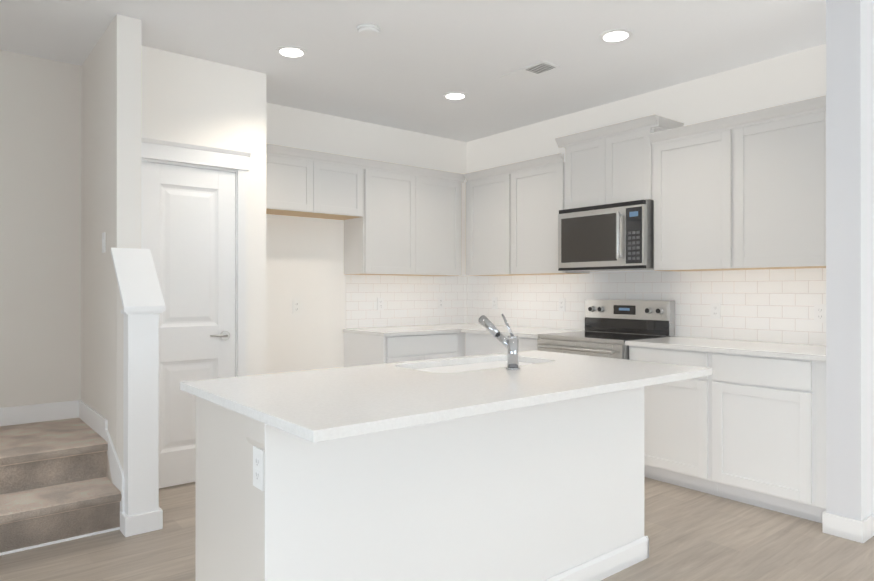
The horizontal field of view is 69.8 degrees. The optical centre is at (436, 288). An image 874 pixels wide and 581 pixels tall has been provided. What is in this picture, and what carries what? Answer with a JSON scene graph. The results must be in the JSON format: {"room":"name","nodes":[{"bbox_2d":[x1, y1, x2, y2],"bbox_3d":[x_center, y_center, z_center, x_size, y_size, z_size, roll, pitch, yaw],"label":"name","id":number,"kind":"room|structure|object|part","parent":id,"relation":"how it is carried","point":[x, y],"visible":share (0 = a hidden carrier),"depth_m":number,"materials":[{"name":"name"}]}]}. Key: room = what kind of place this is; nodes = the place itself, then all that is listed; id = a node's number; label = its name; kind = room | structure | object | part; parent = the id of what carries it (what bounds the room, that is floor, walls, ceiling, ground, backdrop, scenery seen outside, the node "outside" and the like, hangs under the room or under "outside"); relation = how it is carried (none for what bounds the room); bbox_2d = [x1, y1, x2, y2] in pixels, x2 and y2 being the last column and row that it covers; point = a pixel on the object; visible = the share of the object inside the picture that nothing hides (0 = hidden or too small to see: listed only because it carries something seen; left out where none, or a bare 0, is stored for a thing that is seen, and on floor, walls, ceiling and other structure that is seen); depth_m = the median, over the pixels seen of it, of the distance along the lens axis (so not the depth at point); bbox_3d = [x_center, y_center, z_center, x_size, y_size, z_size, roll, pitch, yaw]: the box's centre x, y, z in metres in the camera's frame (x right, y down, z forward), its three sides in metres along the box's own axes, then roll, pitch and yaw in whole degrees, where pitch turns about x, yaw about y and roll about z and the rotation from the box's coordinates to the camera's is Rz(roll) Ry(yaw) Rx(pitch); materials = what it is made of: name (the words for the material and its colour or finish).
{"room":"kitchen","nodes":[
{"label":"kitchen","id":0,"kind":"room"},
{"bbox_2d":[81,14,141,481],"bbox_3d":[-2.017,-0.119,3.846,0.125,2.758,1.028,0,0,-39],"label":"wall","id":1,"kind":"structure","parent":0,"point":[111,72],"depth_m":3.58,"materials":[{"name":"white paint"}]},
{"bbox_2d":[0,470,118,555],"bbox_3d":[-2.049,1.108,2.962,0.990,0.300,0.026,0,0,-39],"label":"trim","id":2,"kind":"structure","parent":1,"relation":"attached to","point":[114,473],"depth_m":3.16,"materials":[{"name":"white paint"}]},
{"bbox_2d":[77,400,123,529],"bbox_3d":[-2.012,1.002,3.724,0.016,0.515,1.224,0,0,-39],"label":"trim","id":3,"kind":"structure","parent":1,"relation":"attached to","point":[95,421],"depth_m":3.58,"materials":[{"name":"white paint"}]},
{"bbox_2d":[102,232,105,252],"bbox_3d":[-1.942,-0.271,3.645,0.010,0.115,0.070,0,0,-39],"label":"light switch","id":4,"kind":"object","parent":1,"relation":"attached to","point":[103,242],"visible":1,"depth_m":3.63,"materials":[{"name":"white plastic"}]},
{"bbox_2d":[111,248,164,536],"bbox_3d":[-1.716,0.517,3.486,0.200,1.483,0.690,0,0,-39],"label":"half wall","id":5,"kind":"structure","parent":0,"point":[140,305],"depth_m":3.25,"materials":[{"name":"white paint"}]},
{"bbox_2d":[141,46,265,375],"bbox_3d":[-1.739,-0.119,4.322,0.903,2.758,0.638,0,0,-39],"label":"wall","id":6,"kind":"structure","parent":0,"point":[192,100],"depth_m":4.18,"materials":[{"name":"white paint"}]},
{"bbox_2d":[141,161,234,487],"bbox_3d":[-1.586,0.231,4.028,0.595,2.033,0.089,0,0,-39],"label":"pantry door","id":7,"kind":"structure","parent":6,"relation":"in","point":[188,227],"depth_m":4.03,"materials":[{"name":"white paint"}]},
{"bbox_3d":[-1.429,0.310,4.133,0.142,0.064,0.053,0,0,-39],"label":"handle","id":8,"kind":"part","parent":7,"relation":"part of","materials":[{"name":"silver metal"}]},
{"bbox_2d":[141,137,250,376],"bbox_3d":[-1.562,0.167,4.106,0.901,2.185,0.151,0,0,-39],"label":"door frame","id":9,"kind":"structure","parent":6,"relation":"attached to","point":[178,152],"depth_m":4.22,"materials":[{"name":"white paint"}]},
{"bbox_2d":[0,50,466,407],"bbox_3d":[-2.478,-0.120,4.228,7.320,2.760,0.140,0,0,-39],"label":"wall","id":10,"kind":"structure","parent":0,"point":[40,230],"depth_m":4.16,"materials":[{"name":"white paint"}]},
{"bbox_2d":[0,400,76,425],"bbox_3d":[-2.788,0.802,3.874,0.990,0.115,0.015,0,0,-39],"label":"trim","id":11,"kind":"structure","parent":10,"relation":"attached to","point":[25,414],"depth_m":4.04,"materials":[{"name":"white paint"}]},
{"bbox_2d":[266,151,321,216],"bbox_3d":[-1.236,-0.809,4.927,0.528,0.410,0.334,0,0,-39],"label":"upper cabinet","id":12,"kind":"object","parent":10,"relation":"attached to","point":[293,182],"depth_m":4.83,"materials":[{"name":"white paint"}]},
{"bbox_2d":[293,300,300,313],"bbox_3d":[-1.164,0.146,5.196,0.070,0.115,0.007,0,0,-39],"label":"outlet","id":13,"kind":"object","parent":10,"relation":"attached to","point":[296,306],"visible":1,"depth_m":5.19,"materials":[{"name":"white plastic"}]},
{"bbox_2d":[310,159,365,222],"bbox_3d":[-0.917,-0.808,5.185,0.528,0.410,0.334,0,0,-39],"label":"upper cabinet","id":14,"kind":"object","parent":10,"relation":"attached to","point":[343,184],"depth_m":5.11,"materials":[{"name":"white paint"}]},
{"bbox_2d":[344,167,421,275],"bbox_3d":[-0.479,-0.570,5.539,0.596,0.885,0.334,0,0,-39],"label":"upper cabinet","id":15,"kind":"object","parent":10,"relation":"attached to","point":[402,220],"depth_m":5.40,"materials":[{"name":"white paint"}]},
{"bbox_2d":[346,275,466,328],"bbox_3d":[-0.248,0.109,5.937,1.418,0.477,0.008,0,0,-39],"label":"backsplash","id":16,"kind":"structure","parent":10,"relation":"attached to","point":[410,300],"depth_m":5.88,"materials":[{"name":"tile"}]},
{"bbox_2d":[377,298,383,309],"bbox_3d":[-0.514,0.137,5.711,0.070,0.115,0.007,0,0,-39],"label":"electrical outlet","id":17,"kind":"object","parent":16,"relation":"attached to","point":[380,303],"visible":1,"depth_m":5.71,"materials":[{"name":"white plastic"}]},
{"bbox_2d":[438,297,443,308],"bbox_3d":[0.038,0.138,6.158,0.070,0.115,0.007,0,0,-39],"label":"electrical outlet","id":18,"kind":"object","parent":16,"relation":"attached to","point":[440,302],"visible":1,"depth_m":6.16,"materials":[{"name":"white plastic"}]},
{"bbox_2d":[402,175,464,275],"bbox_3d":[-0.098,-0.570,5.848,0.619,0.885,0.334,0,0,-39],"label":"upper cabinet","id":19,"kind":"object","parent":10,"relation":"attached to","point":[441,196],"depth_m":5.76,"materials":[{"name":"white paint"}]},
{"bbox_2d":[0,0,825,141],"bbox_3d":[1.083,-1.564,1.232,9.080,0.120,9.280,0,0,-39],"label":"ceiling","id":20,"kind":"structure","parent":0,"point":[410,64],"depth_m":3.84,"materials":[{"name":"white paint"}]},
{"bbox_2d":[275,46,306,57],"bbox_3d":[-0.920,-1.496,3.959,0.196,0.008,0.196,0,0,-39],"label":"recessed light","id":21,"kind":"object","parent":20,"relation":"in","point":[291,52],"visible":1,"depth_m":3.94,"materials":[{"name":"white plastic"}]},
{"bbox_2d":[357,24,379,37],"bbox_3d":[-0.395,-1.486,3.613,0.136,0.030,0.136,0,0,-39],"label":"smoke detector","id":22,"kind":"object","parent":20,"relation":"attached to","point":[368,30],"visible":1,"depth_m":3.58,"materials":[{"name":"white plastic"}]},
{"bbox_2d":[443,92,467,99],"bbox_3d":[0.141,-1.495,4.858,0.196,0.008,0.196,0,0,-39],"label":"recessed light","id":23,"kind":"object","parent":20,"relation":"in","point":[455,96],"visible":0.98,"depth_m":4.85,"materials":[{"name":"white plastic"}]},
{"bbox_2d":[500,61,560,82],"bbox_3d":[0.639,-1.496,4.322,0.180,0.008,0.400,0,0,-39],"label":"ceiling vent","id":24,"kind":"object","parent":20,"relation":"in","point":[531,71],"visible":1,"depth_m":4.30,"materials":[{"name":"white plastic"}]},
{"bbox_2d":[599,29,632,42],"bbox_3d":[1.058,-1.497,3.709,0.196,0.008,0.196,0,0,-39],"label":"recessed light","id":25,"kind":"object","parent":20,"relation":"in","point":[615,35],"visible":1,"depth_m":3.69,"materials":[{"name":"white plastic"}]},
{"bbox_2d":[0,477,873,580],"bbox_3d":[1.083,1.316,1.229,9.080,0.120,9.280,0,0,-39],"label":"floor","id":26,"kind":"structure","parent":0,"point":[693,535],"depth_m":3.02,"materials":[{"name":"brown wood"}]},
{"bbox_2d":[0,418,121,551],"bbox_3d":[-2.408,1.053,3.412,0.999,0.388,1.204,0,0,-39],"label":"stairs","id":27,"kind":"structure","parent":26,"relation":"on","point":[56,483],"depth_m":3.28,"materials":[{"name":"beige carpet"}]},
{"bbox_2d":[343,331,463,366],"bbox_3d":[-0.280,0.820,5.515,0.877,0.884,0.620,0,0,-39],"label":"base cabinet","id":28,"kind":"object","parent":26,"relation":"on","point":[375,345],"depth_m":5.24,"materials":[{"name":"white paint"}]},
{"bbox_2d":[343,323,498,334],"bbox_3d":[-0.060,0.363,5.678,1.448,0.030,0.645,0,0,-39],"label":"countertop","id":29,"kind":"structure","parent":28,"relation":"on","point":[441,329],"depth_m":5.38,"materials":[{"name":"white stone"}]},
{"bbox_2d":[180,386,648,580],"bbox_3d":[0.034,0.816,2.620,1.889,0.884,0.719,0,0,-39],"label":"kitchen island","id":30,"kind":"object","parent":26,"relation":"on","point":[488,467],"depth_m":2.19,"materials":[{"name":"white paint"}]},
{"bbox_2d":[253,446,263,490],"bbox_3d":[-0.520,0.522,1.823,0.007,0.115,0.070,0,0,-39],"label":"outlet","id":31,"kind":"object","parent":30,"relation":"attached to","point":[258,468],"visible":1,"depth_m":1.82,"materials":[{"name":"white plastic"}]},
{"bbox_2d":[180,350,711,445],"bbox_3d":[0.124,0.359,2.525,1.930,0.030,1.040,0,0,-39],"label":"island countertop","id":32,"kind":"structure","parent":30,"relation":"on","point":[331,404],"depth_m":2.16,"materials":[{"name":"white stone"}]},
{"bbox_2d":[412,358,531,373],"bbox_3d":[0.190,0.477,2.920,0.800,0.229,0.440,0,0,-39],"label":"sink","id":33,"kind":"object","parent":32,"relation":"in","point":[477,363],"depth_m":3.05,"materials":[{"name":"white ceramic"}]},
{"bbox_2d":[479,314,519,369],"bbox_3d":[0.271,0.226,2.736,0.213,0.237,0.060,0,0,45],"label":"faucet","id":34,"kind":"object","parent":32,"relation":"on","point":[510,343],"visible":1,"depth_m":2.68,"materials":[{"name":"silver metal"}]},
{"bbox_2d":[461,326,582,355],"bbox_3d":[0.740,0.804,5.331,0.645,0.914,0.898,0,0,-39],"label":"base cabinet","id":35,"kind":"object","parent":26,"relation":"on","point":[481,341],"visible":0.12,"depth_m":5.25,"materials":[{"name":"white paint"}]},
{"bbox_2d":[537,299,674,359],"bbox_3d":[1.229,0.673,4.656,0.711,1.175,0.758,0,0,-39],"label":"range","id":36,"kind":"object","parent":26,"relation":"on","point":[612,327],"visible":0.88,"depth_m":4.65,"materials":[{"name":"silver metal"}]},
{"bbox_2d":[625,336,825,522],"bbox_3d":[1.887,0.803,3.916,0.645,0.914,1.209,0,0,-39],"label":"base cabinet","id":37,"kind":"object","parent":26,"relation":"on","point":[745,422],"visible":0.75,"depth_m":3.63,"materials":[{"name":"white paint"}]},
{"bbox_2d":[467,44,825,345],"bbox_3d":[1.489,-0.119,5.034,0.140,2.760,3.600,0,0,-39],"label":"wall","id":38,"kind":"structure","parent":0,"point":[789,78],"depth_m":4.52,"materials":[{"name":"white paint"}]},
{"bbox_2d":[466,171,513,275],"bbox_3d":[0.596,-0.571,5.757,0.334,0.885,0.674,0,0,-39],"label":"upper cabinet","id":39,"kind":"object","parent":38,"relation":"attached to","point":[484,195],"depth_m":5.70,"materials":[{"name":"white paint"}]},
{"bbox_2d":[503,159,589,274],"bbox_3d":[0.930,-0.571,5.345,0.334,0.885,0.662,0,0,-39],"label":"upper cabinet","id":40,"kind":"object","parent":38,"relation":"attached to","point":[532,196],"depth_m":5.25,"materials":[{"name":"white paint"}]},
{"bbox_2d":[563,135,594,209],"bbox_3d":[1.280,-0.882,4.913,0.334,0.515,0.450,0,0,-39],"label":"upper cabinet","id":41,"kind":"object","parent":38,"relation":"attached to","point":[579,164],"depth_m":4.87,"materials":[{"name":"white paint"}]},
{"bbox_2d":[595,123,678,205],"bbox_3d":[1.490,-0.882,4.655,0.334,0.515,0.450,0,0,-39],"label":"upper cabinet","id":42,"kind":"object","parent":38,"relation":"attached to","point":[620,156],"depth_m":4.56,"materials":[{"name":"white paint"}]},
{"bbox_2d":[558,199,653,271],"bbox_3d":[1.330,-0.383,4.739,0.469,0.478,0.758,0,0,-39],"label":"microwave","id":43,"kind":"object","parent":42,"relation":"attached to","point":[614,237],"visible":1,"depth_m":4.56,"materials":[{"name":"silver metal"}]},
{"bbox_2d":[467,268,825,344],"bbox_3d":[1.410,0.108,5.012,0.008,0.477,3.511,0,0,-39],"label":"backsplash","id":44,"kind":"structure","parent":38,"relation":"attached to","point":[769,305],"depth_m":4.50,"materials":[{"name":"tile"}]},
{"bbox_2d":[492,297,496,308],"bbox_3d":[0.556,0.137,6.054,0.007,0.115,0.070,0,0,-39],"label":"electrical outlet","id":45,"kind":"object","parent":44,"relation":"attached to","point":[494,302],"visible":1,"depth_m":6.05,"materials":[{"name":"white plastic"}]},
{"bbox_2d":[559,298,564,311],"bbox_3d":[1.078,0.137,5.409,0.007,0.115,0.070,0,0,-39],"label":"electrical outlet","id":46,"kind":"object","parent":44,"relation":"attached to","point":[562,304],"visible":1,"depth_m":5.40,"materials":[{"name":"white plastic"}]},
{"bbox_2d":[710,302,720,318],"bbox_3d":[1.934,0.150,4.352,0.007,0.115,0.070,0,0,-39],"label":"electrical outlet","id":47,"kind":"object","parent":44,"relation":"attached to","point":[715,310],"visible":1,"depth_m":4.35,"materials":[{"name":"white plastic"}]},
{"bbox_2d":[814,304,825,322],"bbox_3d":[2.350,0.150,3.840,0.007,0.115,0.070,0,0,-39],"label":"electrical outlet","id":48,"kind":"object","parent":44,"relation":"attached to","point":[819,313],"visible":0.88,"depth_m":3.84,"materials":[{"name":"white plastic"}]},
{"bbox_2d":[647,127,718,270],"bbox_3d":[1.831,-0.573,4.234,0.334,0.885,0.632,0,0,-39],"label":"upper cabinet","id":49,"kind":"object","parent":38,"relation":"attached to","point":[683,170],"depth_m":4.19,"materials":[{"name":"white paint"}]},
{"bbox_2d":[719,107,825,269],"bbox_3d":[2.166,-0.573,3.820,0.334,0.885,0.707,0,0,-39],"label":"upper cabinet","id":50,"kind":"object","parent":38,"relation":"attached to","point":[745,191],"depth_m":3.75,"materials":[{"name":"white paint"}]},
{"bbox_2d":[826,0,873,520],"bbox_3d":[2.999,-0.120,3.938,2.415,2.760,0.155,0,0,-39],"label":"wall","id":51,"kind":"structure","parent":0,"point":[850,259],"depth_m":3.18,"materials":[{"name":"white paint"}]},
{"bbox_2d":[857,513,873,542],"bbox_3d":[3.046,1.207,3.865,2.427,0.105,0.013,0,0,-39],"label":"baseboard","id":52,"kind":"structure","parent":51,"relation":"attached to","point":[862,531],"depth_m":3.12,"materials":[{"name":"white paint"}]}
]}

